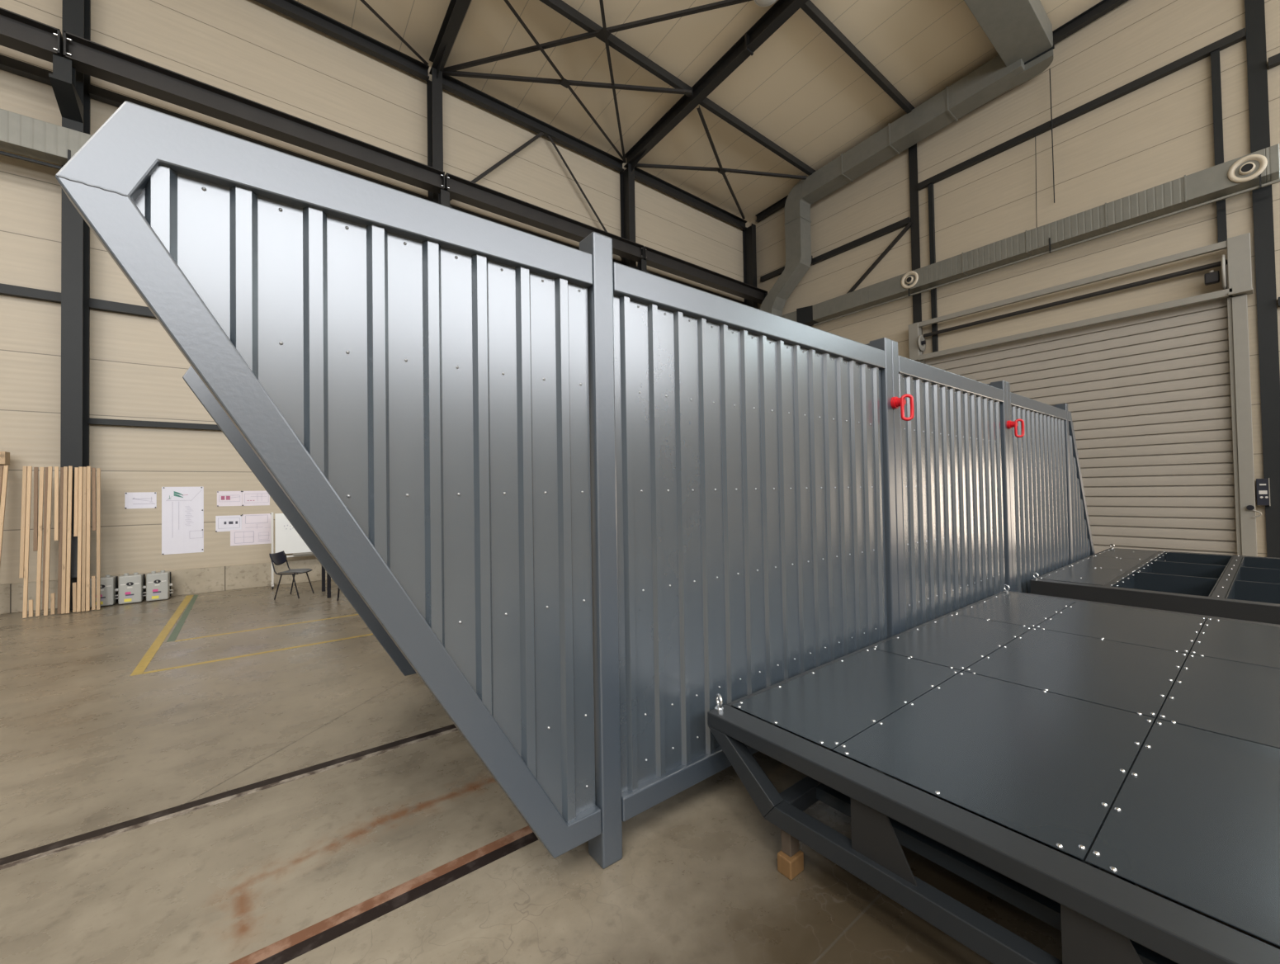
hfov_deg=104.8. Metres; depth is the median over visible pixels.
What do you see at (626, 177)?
steel column
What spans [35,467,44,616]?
batten
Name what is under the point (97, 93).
beam
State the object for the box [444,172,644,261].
beam
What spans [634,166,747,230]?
beam
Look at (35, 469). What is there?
batten
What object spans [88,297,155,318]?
beam
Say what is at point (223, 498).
print
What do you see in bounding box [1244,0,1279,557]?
column
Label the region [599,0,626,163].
brace
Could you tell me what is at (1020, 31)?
air duct
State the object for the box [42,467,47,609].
batten
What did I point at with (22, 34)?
beam
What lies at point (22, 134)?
air duct
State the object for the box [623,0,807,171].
rafter
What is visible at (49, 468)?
batten
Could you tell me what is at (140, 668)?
floor marking
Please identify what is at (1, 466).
batten
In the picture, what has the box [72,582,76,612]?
batten
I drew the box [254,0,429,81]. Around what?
beam
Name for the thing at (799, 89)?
ceiling
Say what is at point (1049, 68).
hanging rod
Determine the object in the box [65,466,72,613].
batten
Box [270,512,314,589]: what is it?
whiteboard
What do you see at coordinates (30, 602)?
batten
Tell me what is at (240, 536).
print
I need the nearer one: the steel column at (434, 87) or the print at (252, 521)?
the print at (252, 521)
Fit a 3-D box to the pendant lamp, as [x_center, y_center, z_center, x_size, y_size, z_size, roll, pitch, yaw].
[2.667,-10.498,10.366,0.560,0.605,0.560,0,-1,-38]
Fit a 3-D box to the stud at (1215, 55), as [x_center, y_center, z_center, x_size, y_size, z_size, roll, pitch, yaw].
[11.838,-6.833,10.079,0.095,3.980,0.120,0,-1,-38]
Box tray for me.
[292,552,312,555]
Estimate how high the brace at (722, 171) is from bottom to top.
0.118 m
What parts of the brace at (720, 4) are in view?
gusset plate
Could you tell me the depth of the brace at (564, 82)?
12.33 m
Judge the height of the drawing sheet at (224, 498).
0.300 m
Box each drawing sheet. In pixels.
[124,491,156,509]
[161,486,203,554]
[215,514,241,531]
[217,491,241,506]
[230,528,271,546]
[241,491,269,505]
[241,513,271,529]
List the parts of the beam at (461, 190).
plate, plate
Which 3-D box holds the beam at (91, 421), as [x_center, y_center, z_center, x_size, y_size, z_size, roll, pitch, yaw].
[-7.338,-1.065,10.292,5.647,0.100,0.120,0,-1,-38]
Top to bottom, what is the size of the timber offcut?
0.200 m
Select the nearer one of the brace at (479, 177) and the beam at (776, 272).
the brace at (479, 177)
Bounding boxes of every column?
[48,0,90,609]
[426,66,452,207]
[619,162,649,273]
[742,223,761,308]
[908,143,922,353]
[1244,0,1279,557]
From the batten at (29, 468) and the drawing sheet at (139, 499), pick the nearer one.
the batten at (29, 468)
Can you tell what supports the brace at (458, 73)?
attached to the brace at (564, 82)
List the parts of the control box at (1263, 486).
edge trim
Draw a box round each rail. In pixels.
[0,723,458,869]
[229,826,538,963]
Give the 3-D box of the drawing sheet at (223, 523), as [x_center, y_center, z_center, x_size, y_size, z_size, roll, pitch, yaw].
[-8.105,0.816,9.716,0.401,0.312,0.017,0,-1,-38]
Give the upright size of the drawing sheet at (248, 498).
0.302 m
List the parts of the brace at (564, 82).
gusset plate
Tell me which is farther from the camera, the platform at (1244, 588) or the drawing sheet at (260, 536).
the drawing sheet at (260, 536)
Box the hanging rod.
[1048,68,1054,203]
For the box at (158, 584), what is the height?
0.510 m
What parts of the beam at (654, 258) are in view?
plate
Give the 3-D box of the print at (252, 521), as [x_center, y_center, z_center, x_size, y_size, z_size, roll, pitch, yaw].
[-7.747,0.811,9.996,0.400,0.277,0.001,0,-1,-38]
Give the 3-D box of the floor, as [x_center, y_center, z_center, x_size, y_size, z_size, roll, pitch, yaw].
[-0.725,1.960,-0.199,33.200,0.300,25.270,0,-1,-38]
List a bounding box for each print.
[132,496,154,504]
[165,490,203,538]
[168,491,183,499]
[217,517,240,529]
[221,495,230,500]
[223,520,237,524]
[234,530,269,543]
[245,514,268,529]
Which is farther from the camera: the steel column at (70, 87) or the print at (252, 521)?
the print at (252, 521)
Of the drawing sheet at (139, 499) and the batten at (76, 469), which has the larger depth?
the drawing sheet at (139, 499)
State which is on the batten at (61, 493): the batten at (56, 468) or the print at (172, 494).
the batten at (56, 468)
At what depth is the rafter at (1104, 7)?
11.75 m
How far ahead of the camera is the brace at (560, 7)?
11.73 m
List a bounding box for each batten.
[0,465,3,504]
[0,465,9,565]
[18,466,27,578]
[22,466,32,618]
[28,599,33,617]
[33,467,38,551]
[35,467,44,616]
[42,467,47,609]
[43,466,52,615]
[50,593,55,614]
[54,466,58,540]
[56,467,63,614]
[61,466,67,614]
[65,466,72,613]
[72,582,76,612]
[73,467,78,536]
[76,467,82,612]
[81,467,86,611]
[85,466,90,611]
[91,467,96,530]
[91,576,95,609]
[96,467,100,609]
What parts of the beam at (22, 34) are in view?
plate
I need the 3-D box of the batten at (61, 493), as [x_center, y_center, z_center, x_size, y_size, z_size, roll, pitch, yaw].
[-9.326,0.928,7.939,0.043,2.342,0.248,0,-1,-43]
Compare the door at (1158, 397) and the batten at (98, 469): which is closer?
the batten at (98, 469)
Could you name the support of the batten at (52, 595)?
on the floor
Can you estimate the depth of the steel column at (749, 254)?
19.30 m
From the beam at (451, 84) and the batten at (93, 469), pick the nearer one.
the batten at (93, 469)
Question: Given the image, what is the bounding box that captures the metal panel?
[55,100,1094,869]
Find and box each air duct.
[0,108,92,170]
[760,0,1054,316]
[780,143,1279,326]
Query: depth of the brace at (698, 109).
15.42 m
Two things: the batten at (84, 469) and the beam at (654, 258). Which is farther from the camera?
the beam at (654, 258)
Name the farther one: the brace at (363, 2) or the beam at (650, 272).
the beam at (650, 272)
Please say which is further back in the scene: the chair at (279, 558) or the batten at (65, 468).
the chair at (279, 558)
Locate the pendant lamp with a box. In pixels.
[754,0,776,6]
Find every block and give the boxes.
[777,850,803,879]
[780,829,799,856]
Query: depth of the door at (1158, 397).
10.77 m
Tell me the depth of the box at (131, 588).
8.55 m
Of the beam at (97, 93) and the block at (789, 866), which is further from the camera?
the beam at (97, 93)
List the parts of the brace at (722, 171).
gusset plate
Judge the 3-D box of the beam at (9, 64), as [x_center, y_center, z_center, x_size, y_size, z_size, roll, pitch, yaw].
[-12.392,-6.847,6.528,6.425,0.160,0.160,0,-1,-38]
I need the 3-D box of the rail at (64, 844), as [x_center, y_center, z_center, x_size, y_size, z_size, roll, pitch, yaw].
[-2.928,1.918,2.647,32.200,0.043,0.120,0,-1,-38]
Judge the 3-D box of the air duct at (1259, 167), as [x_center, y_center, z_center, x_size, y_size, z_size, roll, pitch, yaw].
[8.510,-5.835,13.897,0.500,0.760,11.630,0,-1,-38]
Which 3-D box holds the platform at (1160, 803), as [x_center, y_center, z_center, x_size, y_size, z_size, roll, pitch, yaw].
[3.190,1.453,2.922,4.780,0.690,3.050,0,-1,-38]
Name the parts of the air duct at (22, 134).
support rail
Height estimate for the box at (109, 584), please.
0.510 m
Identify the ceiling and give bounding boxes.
[295,0,1102,222]
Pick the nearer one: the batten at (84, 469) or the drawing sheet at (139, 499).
the batten at (84, 469)
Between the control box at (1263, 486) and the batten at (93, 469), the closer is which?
the batten at (93, 469)
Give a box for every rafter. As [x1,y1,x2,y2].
[429,0,471,78]
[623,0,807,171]
[755,0,1128,222]
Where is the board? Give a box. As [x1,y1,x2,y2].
[66,533,77,577]
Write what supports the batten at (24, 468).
on the batten at (29, 468)
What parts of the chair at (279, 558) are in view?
leg, backrest, frame, leg, seat, leg, leg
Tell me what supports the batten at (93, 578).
on the floor
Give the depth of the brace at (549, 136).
14.62 m
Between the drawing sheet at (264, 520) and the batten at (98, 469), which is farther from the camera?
the drawing sheet at (264, 520)
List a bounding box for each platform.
[707,584,1279,963]
[1030,543,1279,624]
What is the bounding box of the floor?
[0,579,1279,963]
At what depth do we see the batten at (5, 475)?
7.77 m
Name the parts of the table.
leg, leg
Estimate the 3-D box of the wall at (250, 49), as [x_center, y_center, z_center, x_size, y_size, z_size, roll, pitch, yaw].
[-8.460,-4.226,9.771,33.200,12.700,0.250,0,-1,-38]
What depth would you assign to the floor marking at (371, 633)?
5.64 m
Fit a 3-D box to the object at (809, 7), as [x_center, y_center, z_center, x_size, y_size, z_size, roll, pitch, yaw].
[5.810,-10.634,12.611,5.790,0.200,0.120,0,-1,-38]
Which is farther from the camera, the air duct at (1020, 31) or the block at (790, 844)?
the air duct at (1020, 31)
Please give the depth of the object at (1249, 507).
9.56 m
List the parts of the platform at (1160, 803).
leg, rail, deck plate, gusset plate, rail, deck plate, deck plate, rail, deck plate, deck plate, gusset plate, deck plate, rail, deck plate, deck plate, deck plate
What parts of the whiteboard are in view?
post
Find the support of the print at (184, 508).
attached to the drawing sheet at (182, 507)
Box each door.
[908,232,1257,556]
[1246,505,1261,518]
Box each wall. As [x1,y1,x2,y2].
[0,0,750,584]
[750,0,1279,557]
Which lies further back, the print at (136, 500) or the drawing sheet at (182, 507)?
the drawing sheet at (182, 507)
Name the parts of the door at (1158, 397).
plate, bearing plate, drive motor, bearing plate, plate, guide rail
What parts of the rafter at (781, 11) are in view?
splice plate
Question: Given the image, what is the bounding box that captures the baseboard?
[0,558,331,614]
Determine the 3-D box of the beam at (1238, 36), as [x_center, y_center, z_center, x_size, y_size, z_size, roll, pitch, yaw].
[10.150,-8.836,12.219,0.135,0.160,6.140,0,-1,-38]
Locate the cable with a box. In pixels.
[1034,133,1037,227]
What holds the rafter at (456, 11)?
on the steel column at (434, 87)
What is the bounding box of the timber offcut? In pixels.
[0,451,9,464]
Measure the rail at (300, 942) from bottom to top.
0.043 m
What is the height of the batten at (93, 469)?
1.053 m
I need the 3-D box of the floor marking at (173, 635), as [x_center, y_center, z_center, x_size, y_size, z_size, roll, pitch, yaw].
[-7.125,2.065,7.746,0.080,0.002,3.831,0,-1,-38]
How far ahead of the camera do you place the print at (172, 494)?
9.26 m
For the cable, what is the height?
2.520 m
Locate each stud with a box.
[927,183,938,352]
[1210,48,1227,242]
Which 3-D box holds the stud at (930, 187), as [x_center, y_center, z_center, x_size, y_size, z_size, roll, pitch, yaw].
[8.534,-6.198,14.351,0.095,4.980,0.120,0,-1,-38]
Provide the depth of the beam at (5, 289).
8.16 m
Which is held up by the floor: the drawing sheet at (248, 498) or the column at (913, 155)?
the column at (913, 155)
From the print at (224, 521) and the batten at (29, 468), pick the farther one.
the print at (224, 521)
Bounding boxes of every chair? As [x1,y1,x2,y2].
[269,550,314,599]
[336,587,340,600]
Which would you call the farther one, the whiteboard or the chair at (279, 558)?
the whiteboard
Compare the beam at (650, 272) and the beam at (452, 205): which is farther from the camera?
the beam at (650, 272)
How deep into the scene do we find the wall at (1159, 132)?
11.93 m
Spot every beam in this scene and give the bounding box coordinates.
[0,7,64,62]
[0,54,52,85]
[0,283,61,302]
[63,30,444,193]
[88,83,429,200]
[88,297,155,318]
[88,417,221,430]
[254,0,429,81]
[442,74,624,172]
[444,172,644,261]
[449,203,624,264]
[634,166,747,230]
[636,266,747,305]
[640,245,767,303]
[760,255,812,282]
[811,217,910,264]
[916,27,1245,190]
[1268,52,1279,69]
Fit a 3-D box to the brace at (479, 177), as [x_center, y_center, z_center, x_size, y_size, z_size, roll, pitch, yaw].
[-3.824,-8.397,13.092,2.835,3.051,0.075,0,-1,-38]
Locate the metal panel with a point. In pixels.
(589, 500)
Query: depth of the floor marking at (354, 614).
6.78 m
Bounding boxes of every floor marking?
[130,595,193,675]
[143,632,373,673]
[166,594,198,642]
[175,614,358,641]
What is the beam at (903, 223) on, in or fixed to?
attached to the wall at (1159, 132)
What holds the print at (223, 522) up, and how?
attached to the drawing sheet at (223, 523)
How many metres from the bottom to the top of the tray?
0.035 m
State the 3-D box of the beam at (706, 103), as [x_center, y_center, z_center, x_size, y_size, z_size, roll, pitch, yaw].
[3.821,-10.427,15.101,5.690,0.200,0.120,0,-1,-38]
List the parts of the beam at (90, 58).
plate, plate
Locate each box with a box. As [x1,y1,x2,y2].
[89,574,118,607]
[118,571,146,604]
[146,570,173,600]
[1256,477,1270,505]
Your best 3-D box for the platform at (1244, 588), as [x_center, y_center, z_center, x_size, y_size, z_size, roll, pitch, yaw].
[7.727,1.439,6.433,4.792,0.690,3.050,0,-1,-38]
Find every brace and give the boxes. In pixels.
[359,0,429,65]
[442,0,752,74]
[442,70,691,94]
[449,132,543,200]
[503,0,623,161]
[539,0,692,98]
[547,134,625,264]
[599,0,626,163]
[635,163,806,179]
[696,105,745,219]
[847,221,912,292]
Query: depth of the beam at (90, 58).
9.22 m
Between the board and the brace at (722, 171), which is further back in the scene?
the brace at (722, 171)
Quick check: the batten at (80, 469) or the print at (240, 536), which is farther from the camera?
the print at (240, 536)
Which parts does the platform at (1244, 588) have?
deck plate, deck plate, deck plate, plate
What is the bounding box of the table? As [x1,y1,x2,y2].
[321,566,330,598]
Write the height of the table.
0.730 m
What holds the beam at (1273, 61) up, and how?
attached to the wall at (1159, 132)
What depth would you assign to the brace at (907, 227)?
15.49 m
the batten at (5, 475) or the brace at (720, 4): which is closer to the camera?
the batten at (5, 475)
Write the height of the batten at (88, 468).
2.362 m
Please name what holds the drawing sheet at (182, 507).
attached to the wall at (250, 49)
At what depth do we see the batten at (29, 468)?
7.69 m
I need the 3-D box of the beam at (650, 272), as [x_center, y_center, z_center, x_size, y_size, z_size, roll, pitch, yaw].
[1.905,-6.894,17.591,5.690,0.160,0.160,0,-1,-38]

